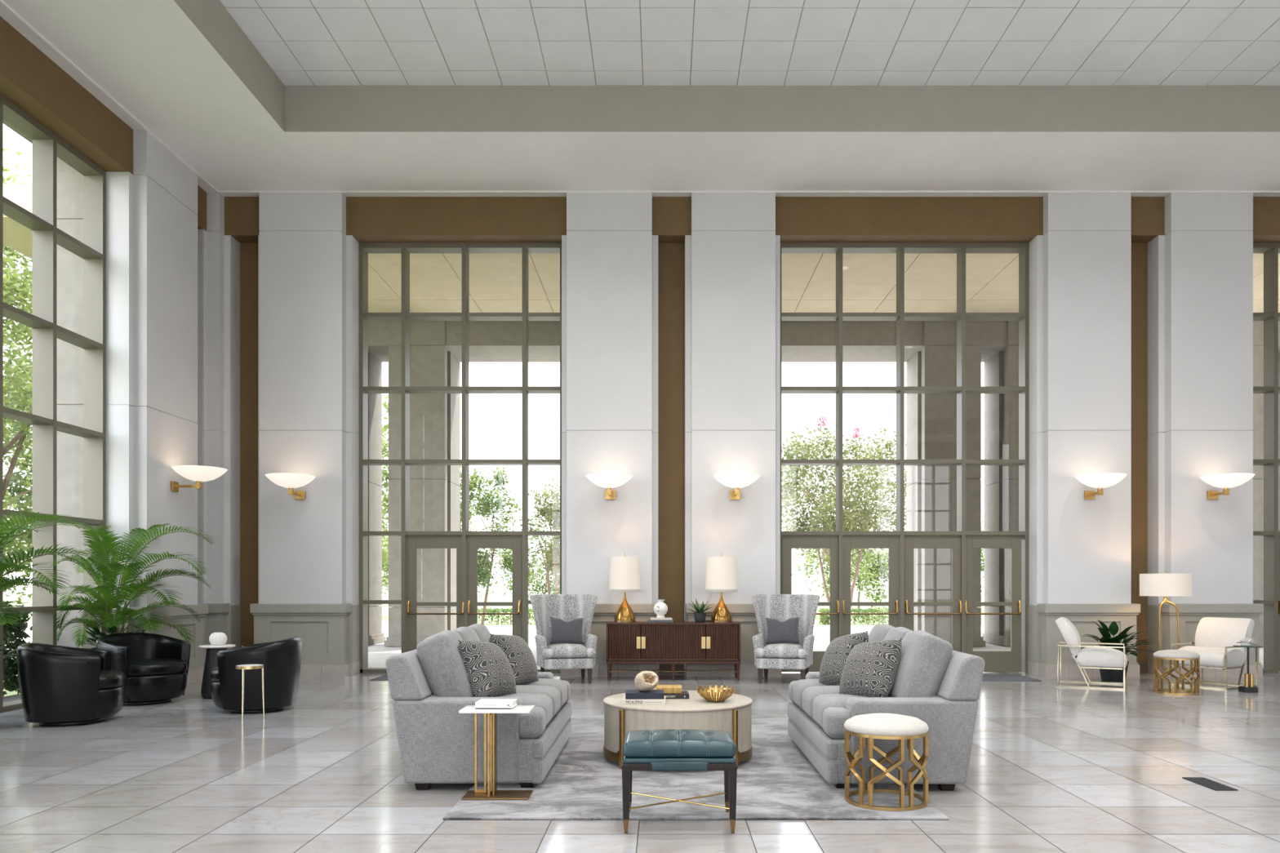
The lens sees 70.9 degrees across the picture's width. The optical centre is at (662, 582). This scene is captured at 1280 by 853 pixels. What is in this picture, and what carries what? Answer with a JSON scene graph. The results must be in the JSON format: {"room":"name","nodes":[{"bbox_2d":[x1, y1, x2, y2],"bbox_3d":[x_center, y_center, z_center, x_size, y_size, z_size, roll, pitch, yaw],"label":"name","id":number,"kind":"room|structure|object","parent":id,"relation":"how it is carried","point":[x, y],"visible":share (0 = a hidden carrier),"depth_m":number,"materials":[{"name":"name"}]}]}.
{"room":"hotel lobby","nodes":[
{"label":"hotel lobby","id":0,"kind":"room"},
{"bbox_2d":[0,16,229,684],"bbox_3d":[-7.085,-2.770,2.300,1.390,8.270,23.400,0,0,0],"label":"wall","id":1,"kind":"structure","parent":0,"point":[165,233],"depth_m":11.32,"materials":[{"name":"paint"}]},
{"bbox_2d":[0,93,106,712],"bbox_3d":[-7.080,-1.887,9.305,0.241,6.504,3.830,0,0,0],"label":"window","id":2,"kind":"structure","parent":1,"relation":"in","point":[46,146],"depth_m":10.25,"materials":[{"name":"paint"}]},
{"bbox_2d":[170,465,227,492],"bbox_3d":[-6.157,-1.364,11.930,0.685,0.308,0.670,0,0,0],"label":"wall sconce","id":3,"kind":"object","parent":1,"relation":"attached to","point":[197,473],"visible":1,"depth_m":11.78,"materials":[{"name":"white glass"}]},
{"bbox_2d":[0,671,1279,852],"bbox_3d":[3.550,1.366,2.150,22.900,0.002,23.900,0,0,0],"label":"floor","id":4,"kind":"structure","parent":0,"point":[1052,768],"depth_m":6.11,"materials":[{"name":"stone"}]},
{"bbox_2d":[0,510,111,657],"bbox_3d":[-6.208,0.325,8.505,1.608,2.079,1.921,0,0,0],"label":"potted palm","id":5,"kind":"object","parent":4,"relation":"on","point":[6,583],"visible":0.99,"depth_m":8.46,"materials":[{"name":"plant"}]},
{"bbox_2d":[16,642,125,725],"bbox_3d":[-5.795,0.976,8.822,0.878,0.778,0.897,0,0,-24],"label":"tub chair","id":6,"kind":"object","parent":4,"relation":"on","point":[60,685],"visible":1,"depth_m":8.47,"materials":[{"name":"black leather"}]},
{"bbox_2d":[98,670,125,689],"bbox_3d":[-5.773,0.959,8.832,0.828,0.143,0.778,0,0,-24],"label":"seat cushion","id":7,"kind":"object","parent":6,"relation":"on","point":[108,679],"depth_m":8.77,"materials":[{"name":"black leather"}]},
{"bbox_2d":[52,522,215,648],"bbox_3d":[-6.273,0.305,10.924,1.658,2.120,1.601,0,0,-3],"label":"potted palm","id":8,"kind":"object","parent":4,"relation":"on","point":[108,602],"visible":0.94,"depth_m":10.64,"materials":[{"name":"plant"}]},
{"bbox_2d":[95,632,191,705],"bbox_3d":[-5.926,0.976,10.268,0.878,0.778,0.897,0,0,30],"label":"tub chair","id":9,"kind":"object","parent":4,"relation":"on","point":[155,667],"visible":0.8,"depth_m":10.10,"materials":[{"name":"black leather"}]},
{"bbox_2d":[127,658,187,676],"bbox_3d":[-5.904,0.959,10.255,0.828,0.143,0.778,0,0,30],"label":"seat cushion","id":10,"kind":"object","parent":9,"relation":"on","point":[135,667],"depth_m":10.03,"materials":[{"name":"black leather"}]},
{"bbox_2d":[198,644,235,698],"bbox_3d":[-5.300,1.055,10.680,0.396,0.620,0.396,0,0,0],"label":"pedestal table","id":11,"kind":"object","parent":4,"relation":"on","point":[211,662],"visible":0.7,"depth_m":10.55,"materials":[{"name":"grey wood"}]},
{"bbox_2d":[235,664,264,721],"bbox_3d":[-4.117,1.095,8.946,0.254,0.541,0.262,0,0,0],"label":"table","id":12,"kind":"object","parent":4,"relation":"on","point":[242,667],"visible":1,"depth_m":8.86,"materials":[{"name":"gold stone"}]},
{"bbox_2d":[210,636,302,713],"bbox_3d":[-4.365,0.976,9.659,0.878,0.778,0.897,0,0,-8],"label":"tub chair","id":13,"kind":"object","parent":4,"relation":"on","point":[281,660],"visible":0.97,"depth_m":9.30,"materials":[{"name":"black leather"}]},
{"bbox_2d":[529,594,597,683],"bbox_3d":[-1.353,0.765,12.429,0.950,1.200,0.843,0,0,-15],"label":"chair","id":14,"kind":"object","parent":4,"relation":"on","point":[566,607],"visible":0.96,"depth_m":12.45,"materials":[{"name":"fabric"}]},
{"bbox_2d":[550,617,583,644],"bbox_3d":[-1.325,0.665,12.419,0.477,0.382,0.172,0,0,-12],"label":"lumbar pillow","id":15,"kind":"object","parent":14,"relation":"on","point":[562,631],"visible":1,"depth_m":12.37,"materials":[{"name":"fabric"}]},
{"bbox_2d":[542,644,595,658],"bbox_3d":[-1.318,0.927,12.297,0.730,0.172,0.570,0,0,-15],"label":"seat cushion","id":16,"kind":"object","parent":14,"relation":"on","point":[555,651],"depth_m":12.06,"materials":[{"name":"fabric"}]},
{"bbox_2d":[606,621,740,680],"bbox_3d":[0.147,0.962,12.654,1.860,0.807,0.472,0,0,0],"label":"sideboard","id":17,"kind":"object","parent":4,"relation":"on","point":[638,642],"visible":1,"depth_m":12.45,"materials":[{"name":"brown wood"}]},
{"bbox_2d":[608,553,640,622],"bbox_3d":[-0.535,0.075,12.660,0.450,0.965,0.450,0,0,0],"label":"table lamp","id":18,"kind":"object","parent":17,"relation":"on","point":[624,571],"visible":1,"depth_m":12.50,"materials":[{"name":"white fabric"}]},
{"bbox_2d":[686,599,715,622],"bbox_3d":[0.534,0.392,12.583,0.411,0.333,0.410,0,0,-29],"label":"potted succulent","id":19,"kind":"object","parent":17,"relation":"on","point":[700,615],"visible":1,"depth_m":12.51,"materials":[{"name":"green plant"}]},
{"bbox_2d":[705,554,737,622],"bbox_3d":[0.825,0.075,12.660,0.450,0.965,0.450,0,0,0],"label":"table lamp","id":20,"kind":"object","parent":17,"relation":"on","point":[721,571],"visible":1,"depth_m":12.50,"materials":[{"name":"white fabric"}]},
{"bbox_2d":[622,729,737,834],"bbox_3d":[0.090,1.106,5.085,0.625,0.517,0.439,0,0,0],"label":"bench ottoman","id":21,"kind":"object","parent":4,"relation":"on","point":[645,749],"visible":1,"depth_m":4.87,"materials":[{"name":"teal leather"}]},
{"bbox_2d":[622,729,736,757],"bbox_3d":[0.090,0.901,5.085,0.620,0.107,0.430,0,0,0],"label":"cushion","id":22,"kind":"object","parent":21,"relation":"on","point":[645,743],"depth_m":4.88,"materials":[{"name":"teal leather"}]},
{"bbox_2d":[442,714,949,820],"bbox_3d":[0.190,1.358,7.180,2.910,0.014,4.050,0,0,0],"label":"area rug","id":23,"kind":"object","parent":4,"relation":"on","point":[778,782],"visible":0.5,"depth_m":5.77,"materials":[{"name":"grey carpet"}]},
{"bbox_2d":[385,623,571,790],"bbox_3d":[-1.298,0.849,6.800,1.030,1.031,1.900,0,0,0],"label":"sofa","id":24,"kind":"object","parent":23,"relation":"on","point":[429,685],"visible":0.75,"depth_m":5.86,"materials":[{"name":"grey fabric"}]},
{"bbox_2d":[416,630,475,697],"bbox_3d":[-1.493,0.606,6.303,0.292,0.530,0.498,-23,1,-2],"label":"cushion","id":25,"kind":"object","parent":24,"relation":"on","point":[440,664],"depth_m":6.06,"materials":[{"name":"grey fabric"}]},
{"bbox_2d":[452,626,480,641],"bbox_3d":[-1.493,0.606,6.800,0.292,0.530,0.498,-23,0,1],"label":"cushion","id":26,"kind":"object","parent":24,"relation":"on","point":[467,634],"depth_m":6.72,"materials":[{"name":"grey fabric"}]},
{"bbox_2d":[466,623,490,642],"bbox_3d":[-1.493,0.606,7.297,0.292,0.530,0.498,-23,0,0],"label":"cushion","id":27,"kind":"object","parent":24,"relation":"on","point":[482,632],"depth_m":7.19,"materials":[{"name":"grey fabric"}]},
{"bbox_2d":[457,640,516,697],"bbox_3d":[-1.230,0.620,6.300,0.340,0.454,0.477,0,0,24],"label":"throw pillow","id":28,"kind":"object","parent":24,"relation":"on","point":[489,671],"visible":0.83,"depth_m":6.14,"materials":[{"name":"grey fabric"}]},
{"bbox_2d":[488,633,537,685],"bbox_3d":[-1.180,0.620,7.120,0.329,0.455,0.470,0,0,23],"label":"throw pillow","id":29,"kind":"object","parent":24,"relation":"on","point":[518,653],"visible":0.57,"depth_m":6.98,"materials":[{"name":"grey fabric"}]},
{"bbox_2d":[497,693,552,737],"bbox_3d":[-1.103,0.904,6.205,0.625,0.238,0.690,0,0,0],"label":"seat cushion","id":30,"kind":"object","parent":24,"relation":"on","point":[535,724],"depth_m":5.88,"materials":[{"name":"grey fabric"}]},
{"bbox_2d":[515,684,560,718],"bbox_3d":[-1.105,0.901,6.800,0.620,0.233,0.487,0,0,0],"label":"seat cushion","id":31,"kind":"object","parent":24,"relation":"on","point":[553,692],"depth_m":6.71,"materials":[{"name":"grey fabric"}]},
{"bbox_2d":[526,678,570,708],"bbox_3d":[-1.103,0.904,7.395,0.625,0.238,0.690,0,0,0],"label":"seat cushion","id":32,"kind":"object","parent":24,"relation":"on","point":[563,686],"depth_m":7.26,"materials":[{"name":"grey fabric"}]},
{"bbox_2d":[458,705,535,799],"bbox_3d":[-1.045,1.072,5.685,0.440,0.558,0.240,0,0,0],"label":"side table","id":33,"kind":"object","parent":23,"relation":"on","point":[477,794],"visible":0.99,"depth_m":5.67,"materials":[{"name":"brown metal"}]},
{"bbox_3d":[-1.075,0.789,5.725,0.220,0.008,0.150,0,0,-4],"label":"booklet","id":34,"kind":"object","parent":33,"relation":"on","visible":0},
{"bbox_2d":[475,698,517,708],"bbox_3d":[-1.055,0.767,5.700,0.235,0.036,0.166,0,0,2],"label":"book","id":35,"kind":"object","parent":34,"relation":"on","point":[482,703],"visible":1,"depth_m":5.62,"materials":[{"name":"grey paper"}]},
{"bbox_2d":[603,690,752,768],"bbox_3d":[0.115,1.125,6.930,1.152,0.452,1.152,0,0,0],"label":"coffee table","id":36,"kind":"object","parent":23,"relation":"on","point":[733,715],"visible":0.48,"depth_m":6.51,"materials":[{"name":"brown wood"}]},
{"bbox_2d":[622,695,666,705],"bbox_3d":[-0.140,0.880,6.720,0.320,0.038,0.251,0,0,1],"label":"book","id":37,"kind":"object","parent":36,"relation":"on","point":[624,702],"visible":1,"depth_m":6.60,"materials":[{"name":"paper"}]},
{"bbox_2d":[625,689,664,699],"bbox_3d":[-0.135,0.839,6.735,0.285,0.045,0.225,0,0,-1],"label":"book","id":38,"kind":"object","parent":37,"relation":"on","point":[629,694],"visible":0.98,"depth_m":6.62,"materials":[{"name":"blue paper"}]},
{"bbox_2d":[634,671,658,691],"bbox_3d":[-0.122,0.739,6.728,0.180,0.154,0.161,0,0,-3],"label":"geode","id":39,"kind":"object","parent":38,"relation":"on","point":[645,681],"visible":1,"depth_m":6.69,"materials":[{"name":"beige stone"}]},
{"bbox_2d":[696,685,734,702],"bbox_3d":[0.400,0.847,6.800,0.290,0.105,0.290,0,0,0],"label":"bowl","id":40,"kind":"object","parent":36,"relation":"on","point":[717,696],"visible":1,"depth_m":6.73,"materials":[{"name":"gold metal"}]},
{"bbox_2d":[787,623,985,791],"bbox_3d":[1.583,0.849,6.780,1.030,1.031,1.900,0,0,0],"label":"sofa","id":41,"kind":"object","parent":23,"relation":"on","point":[937,685],"visible":0.77,"depth_m":5.85,"materials":[{"name":"grey fabric"}]},
{"bbox_2d":[788,679,826,710],"bbox_3d":[1.387,0.904,7.375,0.625,0.238,0.690,0,0,0],"label":"seat cushion","id":42,"kind":"object","parent":41,"relation":"on","point":[796,688],"depth_m":7.27,"materials":[{"name":"grey fabric"}]},
{"bbox_2d":[802,685,839,719],"bbox_3d":[1.390,0.901,6.780,0.620,0.233,0.487,0,0,0],"label":"seat cushion","id":43,"kind":"object","parent":41,"relation":"on","point":[810,693],"depth_m":6.70,"materials":[{"name":"grey fabric"}]},
{"bbox_2d":[818,631,868,685],"bbox_3d":[1.420,0.620,7.060,0.352,0.494,0.470,0,0,-34],"label":"throw pillow","id":44,"kind":"object","parent":41,"relation":"on","point":[835,656],"visible":0.54,"depth_m":6.94,"materials":[{"name":"grey fabric"}]},
{"bbox_2d":[813,693,889,738],"bbox_3d":[1.387,0.904,6.185,0.625,0.238,0.690,0,0,0],"label":"seat cushion","id":45,"kind":"object","parent":41,"relation":"on","point":[831,712],"depth_m":5.89,"materials":[{"name":"grey fabric"}]},
{"bbox_2d":[839,638,902,697],"bbox_3d":[1.460,0.620,6.330,0.375,0.471,0.454,0,0,-43],"label":"throw pillow","id":46,"kind":"object","parent":41,"relation":"on","point":[870,668],"visible":0.92,"depth_m":6.19,"materials":[{"name":"grey fabric"}]},
{"bbox_2d":[868,623,894,642],"bbox_3d":[1.778,0.606,7.277,0.292,0.530,0.498,23,-1,-2],"label":"cushion","id":47,"kind":"object","parent":41,"relation":"on","point":[878,633],"depth_m":7.19,"materials":[{"name":"grey fabric"}]},
{"bbox_2d":[884,626,911,639],"bbox_3d":[1.778,0.606,6.780,0.292,0.530,0.498,23,0,1],"label":"cushion","id":48,"kind":"object","parent":41,"relation":"on","point":[892,633],"depth_m":6.71,"materials":[{"name":"grey fabric"}]},
{"bbox_2d":[888,630,952,697],"bbox_3d":[1.778,0.606,6.283,0.292,0.530,0.498,23,0,0],"label":"cushion","id":49,"kind":"object","parent":41,"relation":"on","point":[926,662],"depth_m":6.04,"materials":[{"name":"grey fabric"}]},
{"bbox_2d":[844,713,928,811],"bbox_3d":[1.379,1.084,5.550,0.506,0.532,0.506,0,0,-16],"label":"stool","id":50,"kind":"object","parent":23,"relation":"on","point":[900,727],"visible":1,"depth_m":5.40,"materials":[{"name":"metal"}]},
{"bbox_2d":[751,594,820,683],"bbox_3d":[1.683,0.765,12.429,0.950,1.200,0.843,0,0,15],"label":"chair","id":51,"kind":"object","parent":4,"relation":"on","point":[781,607],"visible":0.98,"depth_m":12.46,"materials":[{"name":"fabric"}]},
{"bbox_2d":[754,644,808,658],"bbox_3d":[1.648,0.927,12.297,0.730,0.172,0.570,0,0,15],"label":"seat cushion","id":52,"kind":"object","parent":51,"relation":"on","point":[761,651],"depth_m":12.06,"materials":[{"name":"fabric"}]},
{"bbox_2d":[765,617,799,644],"bbox_3d":[1.655,0.665,12.419,0.486,0.382,0.169,0,0,17],"label":"lumbar pillow","id":53,"kind":"object","parent":51,"relation":"on","point":[777,631],"visible":1,"depth_m":12.37,"materials":[{"name":"fabric"}]},
{"bbox_2d":[982,675,1041,681],"bbox_3d":[3.670,1.360,12.830,3.150,0.010,0.800,0,0,0],"label":"door mat","id":54,"kind":"object","parent":4,"relation":"on","point":[985,677],"visible":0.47,"depth_m":12.67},
{"bbox_2d":[1055,617,1127,689],"bbox_3d":[5.680,0.920,11.910,0.851,0.894,0.718,0,0,27],"label":"lounge chair","id":55,"kind":"object","parent":4,"relation":"on","point":[1091,656],"visible":1,"depth_m":11.68,"materials":[{"name":"white fabric"}]},
{"bbox_2d":[1055,617,1080,662],"bbox_3d":[5.432,0.777,12.034,0.295,0.606,0.630,0,0,27],"label":"cushion","id":56,"kind":"object","parent":55,"relation":"on","point":[1071,636],"depth_m":11.75,"materials":[{"name":"beige fabric"}]},
{"bbox_2d":[1071,647,1127,667],"bbox_3d":[5.770,0.974,11.865,0.651,0.239,0.630,0,0,27],"label":"seat cushion","id":57,"kind":"object","parent":55,"relation":"on","point":[1091,657],"depth_m":11.60,"materials":[{"name":"beige fabric"}]},
{"bbox_2d":[1080,620,1156,682],"bbox_3d":[6.261,0.941,12.367,0.975,0.848,0.778,0,0,32],"label":"potted plant","id":58,"kind":"object","parent":4,"relation":"on","point":[1106,675],"visible":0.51,"depth_m":12.33,"materials":[{"name":"green plant"}]},
{"bbox_2d":[1139,571,1191,682],"bbox_3d":[6.950,0.603,12.420,0.634,1.525,0.634,0,0,0],"label":"floor lamp","id":59,"kind":"object","parent":4,"relation":"on","point":[1165,585],"visible":0.94,"depth_m":12.19,"materials":[{"name":"white fabric"}]},
{"bbox_2d":[1153,649,1199,695],"bbox_3d":[6.360,1.098,11.120,0.506,0.532,0.506,0,0,-20],"label":"stool","id":60,"kind":"object","parent":4,"relation":"on","point":[1175,655],"visible":1,"depth_m":10.99,"materials":[{"name":"metal"}]},
{"bbox_2d":[1182,777,1238,791],"bbox_3d":[3.700,1.361,6.080,0.150,0.008,0.380,0,0,0],"label":"floor vent","id":61,"kind":"object","parent":4,"relation":"on","point":[1211,784],"visible":1,"depth_m":6.06,"materials":[{"name":"black metal"}]},
{"bbox_2d":[1169,617,1257,689],"bbox_3d":[7.310,0.920,11.920,0.851,0.894,0.718,0,0,-32],"label":"lounge chair","id":62,"kind":"object","parent":4,"relation":"on","point":[1215,637],"visible":0.82,"depth_m":11.84,"materials":[{"name":"white fabric"}]},
{"bbox_2d":[1173,645,1245,667],"bbox_3d":[7.225,0.974,11.867,0.651,0.239,0.630,0,0,-32],"label":"seat cushion","id":63,"kind":"object","parent":62,"relation":"on","point":[1211,656],"depth_m":11.63,"materials":[{"name":"beige fabric"}]},
{"bbox_2d":[1194,617,1254,662],"bbox_3d":[7.545,0.777,12.067,0.295,0.606,0.630,0,0,-32],"label":"cushion","id":64,"kind":"object","parent":62,"relation":"on","point":[1211,632],"depth_m":11.99,"materials":[{"name":"beige fabric"}]},
{"bbox_2d":[1232,644,1263,693],"bbox_3d":[7.300,1.075,11.200,0.324,0.580,0.324,0,0,0],"label":"table","id":65,"kind":"object","parent":4,"relation":"on","point":[1246,689],"visible":0.98,"depth_m":11.16,"materials":[{"name":"black paint"}]},
{"bbox_2d":[0,0,1279,196],"bbox_3d":[3.630,-6.117,2.200,20.860,0.825,22.400,0,0,0],"label":"ceiling","id":66,"kind":"structure","parent":0,"point":[148,55],"depth_m":11.90,"materials":[{"name":"paint"}]},
{"bbox_2d":[173,0,1279,131],"bbox_3d":[3.630,-6.018,2.180,16.880,0.624,18.380,0,0,0],"label":"ceiling bulkhead","id":67,"kind":"structure","parent":66,"relation":"attached to","point":[362,108],"depth_m":11.36,"materials":[{"name":"paint"}]},
{"bbox_2d":[220,0,1279,85],"bbox_3d":[3.630,-6.382,2.180,16.840,0.196,18.360,0,0,0],"label":"ceiling","id":68,"kind":"structure","parent":0,"point":[304,42],"depth_m":10.40,"materials":[{"name":"tile"}]},
{"bbox_2d":[224,192,1279,676],"bbox_3d":[3.630,-2.770,13.410,21.760,8.270,0.840,0,0,0],"label":"wall","id":69,"kind":"structure","parent":0,"point":[1141,308],"depth_m":13.10,"materials":[{"name":"paint"}]},
{"bbox_2d":[265,472,315,499],"bbox_3d":[-5.285,-1.364,12.758,0.670,0.308,0.685,0,0,0],"label":"wall sconce","id":70,"kind":"object","parent":69,"relation":"attached to","point":[291,481],"visible":1,"depth_m":12.59,"materials":[{"name":"white glass"}]},
{"bbox_2d":[359,242,561,673],"bbox_3d":[-3.042,-1.887,13.680,3.095,6.504,0.241,0,0,0],"label":"window","id":71,"kind":"structure","parent":69,"relation":"in","point":[405,248],"depth_m":13.57,"materials":[{"name":"paint"}]},
{"bbox_2d":[406,538,464,652],"bbox_3d":[-3.430,0.344,13.581,0.902,2.018,0.139,0,0,0],"label":"door","id":72,"kind":"structure","parent":71,"relation":"attached to","point":[412,544],"depth_m":13.60,"materials":[{"name":"paint"}]},
{"bbox_2d":[466,538,522,638],"bbox_3d":[-2.550,0.344,13.581,0.832,2.018,0.139,0,0,0],"label":"door","id":73,"kind":"structure","parent":71,"relation":"attached to","point":[473,544],"depth_m":13.60,"materials":[{"name":"paint"}]},
{"bbox_2d":[585,472,632,499],"bbox_3d":[-0.762,-1.364,12.758,0.670,0.308,0.685,0,0,0],"label":"wall sconce","id":74,"kind":"object","parent":69,"relation":"attached to","point":[609,481],"visible":1,"depth_m":12.57,"materials":[{"name":"white glass"}]},
{"bbox_2d":[0,0,1279,192],"bbox_3d":[3.627,-5.700,2.203,20.265,0.030,21.805,0,0,0],"label":"trim","id":75,"kind":"structure","parent":69,"relation":"attached to","point":[5,5],"depth_m":13.07,"materials":[{"name":"paint"}]},
{"bbox_2d":[713,472,760,499],"bbox_3d":[1.050,-1.364,12.758,0.670,0.308,0.685,0,0,0],"label":"wall sconce","id":76,"kind":"object","parent":69,"relation":"attached to","point":[736,481],"visible":1,"depth_m":12.57,"materials":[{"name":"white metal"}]},
{"bbox_2d":[779,242,1029,673],"bbox_3d":[3.631,-1.887,13.680,3.797,6.504,0.241,0,0,0],"label":"window","id":77,"kind":"structure","parent":69,"relation":"in","point":[961,249],"depth_m":13.57,"materials":[{"name":"paint"}]},
{"bbox_2d":[781,538,839,671],"bbox_3d":[2.245,0.344,13.581,0.882,2.018,0.139,0,0,0],"label":"door","id":78,"kind":"structure","parent":77,"relation":"attached to","point":[787,544],"depth_m":13.60,"materials":[{"name":"paint"}]},
{"bbox_2d":[842,538,898,635],"bbox_3d":[3.137,0.344,13.581,0.878,2.018,0.139,0,0,0],"label":"door","id":79,"kind":"structure","parent":77,"relation":"attached to","point":[892,544],"depth_m":13.60,"materials":[{"name":"paint"}]},
{"bbox_2d":[904,538,961,652],"bbox_3d":[4.095,0.344,13.581,0.882,2.018,0.139,0,0,0],"label":"door","id":80,"kind":"structure","parent":77,"relation":"attached to","point":[909,544],"depth_m":13.60,"materials":[{"name":"paint"}]},
{"bbox_2d":[964,538,1021,671],"bbox_3d":[4.989,0.344,13.581,0.883,2.018,0.139,0,0,0],"label":"door","id":81,"kind":"structure","parent":77,"relation":"attached to","point":[995,661],"depth_m":13.60,"materials":[{"name":"paint"}]},
{"bbox_2d":[1075,472,1127,499],"bbox_3d":[6.220,-1.364,12.758,0.670,0.308,0.685,0,0,0],"label":"wall sconce","id":82,"kind":"object","parent":69,"relation":"attached to","point":[1100,481],"visible":1,"depth_m":12.60,"materials":[{"name":"white glass"}]},
{"bbox_2d":[1200,472,1254,499],"bbox_3d":[8.010,-1.364,12.758,0.670,0.308,0.685,0,0,0],"label":"wall sconce","id":83,"kind":"object","parent":69,"relation":"attached to","point":[1225,481],"visible":1,"depth_m":12.62,"materials":[{"name":"white glass"}]},
{"bbox_2d":[1253,242,1279,673],"bbox_3d":[10.250,-1.887,13.680,3.100,6.504,0.241,0,0,0],"label":"window","id":84,"kind":"structure","parent":69,"relation":"in","point":[1270,316],"depth_m":13.58,"materials":[{"name":"paint"}]},
{"label":"outside","id":85,"kind":"structure","parent":0,"visible":0},
{"bbox_2d":[3,183,1279,362],"bbox_3d":[3.500,-5.815,17.275,29.000,1.440,6.950,0,0,0],"label":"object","id":86,"kind":"object","parent":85,"point":[808,280],"visible":0.24,"depth_m":17.59,"materials":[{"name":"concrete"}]},
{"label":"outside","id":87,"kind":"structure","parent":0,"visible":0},
{"bbox_2d":[3,595,984,697],"bbox_3d":[0.000,1.745,30.000,180.000,0.240,180.000,0,0,0],"label":"lawn","id":88,"kind":"structure","parent":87,"point":[491,598],"depth_m":60.26,"materials":[{"name":"green plant"}]},
{"bbox_2d":[3,147,31,606],"bbox_3d":[-14.018,-3.833,18.835,7.076,10.906,6.261,0,0,-42],"label":"tree","id":89,"kind":"object","parent":88,"relation":"on","point":[21,291],"visible":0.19,"depth_m":18.30,"materials":[{"name":"green plant"}]},
{"bbox_2d":[3,271,31,574],"bbox_3d":[-19.553,-4.013,25.050,7.509,11.276,8.212,0,0,-9],"label":"tree","id":90,"kind":"object","parent":88,"relation":"on","point":[23,492],"visible":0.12,"depth_m":26.71,"materials":[{"name":"green plant"}]},
{"bbox_2d":[3,600,31,696],"bbox_3d":[-8.566,0.917,9.894,1.323,1.422,3.257,0,0,0],"label":"hedge","id":91,"kind":"object","parent":88,"relation":"on","point":[11,633],"visible":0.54,"depth_m":11.19,"materials":[{"name":"green plant"}]},
{"bbox_2d":[382,395,388,593],"bbox_3d":[-10.410,-2.695,31.089,4.615,8.624,4.969,0,0,23],"label":"tree","id":92,"kind":"object","parent":88,"relation":"on","point":[384,444],"visible":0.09,"depth_m":31.01,"materials":[{"name":"green plant"}]},
{"bbox_2d":[460,465,522,625],"bbox_3d":[-5.609,-0.940,27.039,2.808,5.128,3.300,0,0,-30],"label":"tree","id":93,"kind":"object","parent":88,"relation":"on","point":[484,573],"visible":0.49,"depth_m":26.88,"materials":[{"name":"green plant"}]},
{"bbox_2d":[477,607,534,625],"bbox_3d":[-5.607,1.383,35.002,5.232,0.887,1.336,0,0,0],"label":"hedge","id":94,"kind":"object","parent":88,"relation":"on","point":[490,610],"visible":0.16,"depth_m":34.59,"materials":[{"name":"green plant"}]},
{"bbox_2d":[495,521,559,596],"bbox_3d":[-6.869,-0.913,52.253,5.456,5.329,5.781,0,0,19],"label":"tree","id":95,"kind":"object","parent":88,"relation":"on","point":[540,571],"visible":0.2,"depth_m":51.76,"materials":[{"name":"green plant"}]},
{"bbox_2d":[519,476,559,594],"bbox_3d":[-3.110,-0.779,28.014,2.978,4.813,3.275,0,0,-35],"label":"tree","id":96,"kind":"object","parent":88,"relation":"on","point":[553,513],"visible":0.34,"depth_m":27.51,"materials":[{"name":"green plant"}]},
{"bbox_2d":[791,548,888,615],"bbox_3d":[9.012,-0.517,43.155,4.297,4.268,5.565,0,0,37],"label":"tree","id":97,"kind":"object","parent":88,"relation":"on","point":[873,575],"visible":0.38,"depth_m":42.84,"materials":[{"name":"green plant"}]},
{"bbox_2d":[781,415,906,609],"bbox_3d":[5.713,-1.814,27.993,5.274,6.892,6.057,0,0,43],"label":"flowering tree","id":98,"kind":"object","parent":88,"relation":"on","point":[855,518],"visible":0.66,"depth_m":27.47,"materials":[{"name":"green plant"}]},
{"bbox_2d":[817,607,888,625],"bbox_3d":[8.182,1.380,35.015,4.262,0.893,1.363,0,0,0],"label":"hedge","id":99,"kind":"object","parent":88,"relation":"on","point":[824,619],"visible":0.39,"depth_m":34.61,"materials":[{"name":"green plant"}]},
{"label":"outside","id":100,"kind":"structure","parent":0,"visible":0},
{"bbox_2d":[368,634,1263,667],"bbox_3d":[3.632,1.496,18.910,21.695,0.238,10.180,0,0,0],"label":"pavement","id":101,"kind":"structure","parent":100,"point":[378,654],"depth_m":18.55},
{"bbox_2d":[368,351,386,645],"bbox_3d":[-7.100,-2.135,19.995,1.380,7.000,1.590,0,0,0],"label":"pillar","id":102,"kind":"structure","parent":101,"relation":"on","point":[375,636],"depth_m":20.22,"materials":[{"name":"concrete"}]},
{"bbox_2d":[384,320,460,646],"bbox_3d":[-5.285,-2.135,19.995,1.350,7.000,1.590,0,0,0],"label":"pillar","id":103,"kind":"structure","parent":101,"relation":"on","point":[434,418],"depth_m":19.27,"materials":[{"name":"concrete"}]},
{"bbox_2d":[906,320,985,646],"bbox_3d":[6.225,-2.135,19.995,1.350,7.000,1.590,0,0,0],"label":"pillar","id":104,"kind":"structure","parent":101,"relation":"on","point":[931,418],"depth_m":19.27,"materials":[{"name":"concrete"}]},
{"bbox_2d":[982,320,1018,646],"bbox_3d":[8.012,-2.135,19.995,1.335,7.000,1.590,0,0,0],"label":"pillar","id":105,"kind":"structure","parent":101,"relation":"on","point":[1001,410],"depth_m":19.80,"materials":[{"name":"concrete"}]},
{"bbox_2d":[1251,320,1263,645],"bbox_3d":[12.495,-2.135,19.995,1.350,7.000,1.590,0,0,0],"label":"pillar","id":106,"kind":"structure","parent":101,"relation":"on","point":[1258,326],"depth_m":19.27,"materials":[{"name":"concrete"}]},
{"bbox_2d":[1278,353,1279,531],"bbox_3d":[14.300,-2.135,19.995,1.340,7.000,1.590,0,0,0],"label":"pillar","id":107,"kind":"structure","parent":101,"relation":"on","point":[1279,353],"depth_m":19.97,"materials":[{"name":"concrete"}]},
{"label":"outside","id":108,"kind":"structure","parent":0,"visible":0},
{"bbox_2d":[12,625,984,643],"bbox_3d":[0.000,1.615,28.600,120.000,0.100,8.800,0,0,0],"label":"road","id":109,"kind":"structure","parent":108,"point":[493,629],"depth_m":29.85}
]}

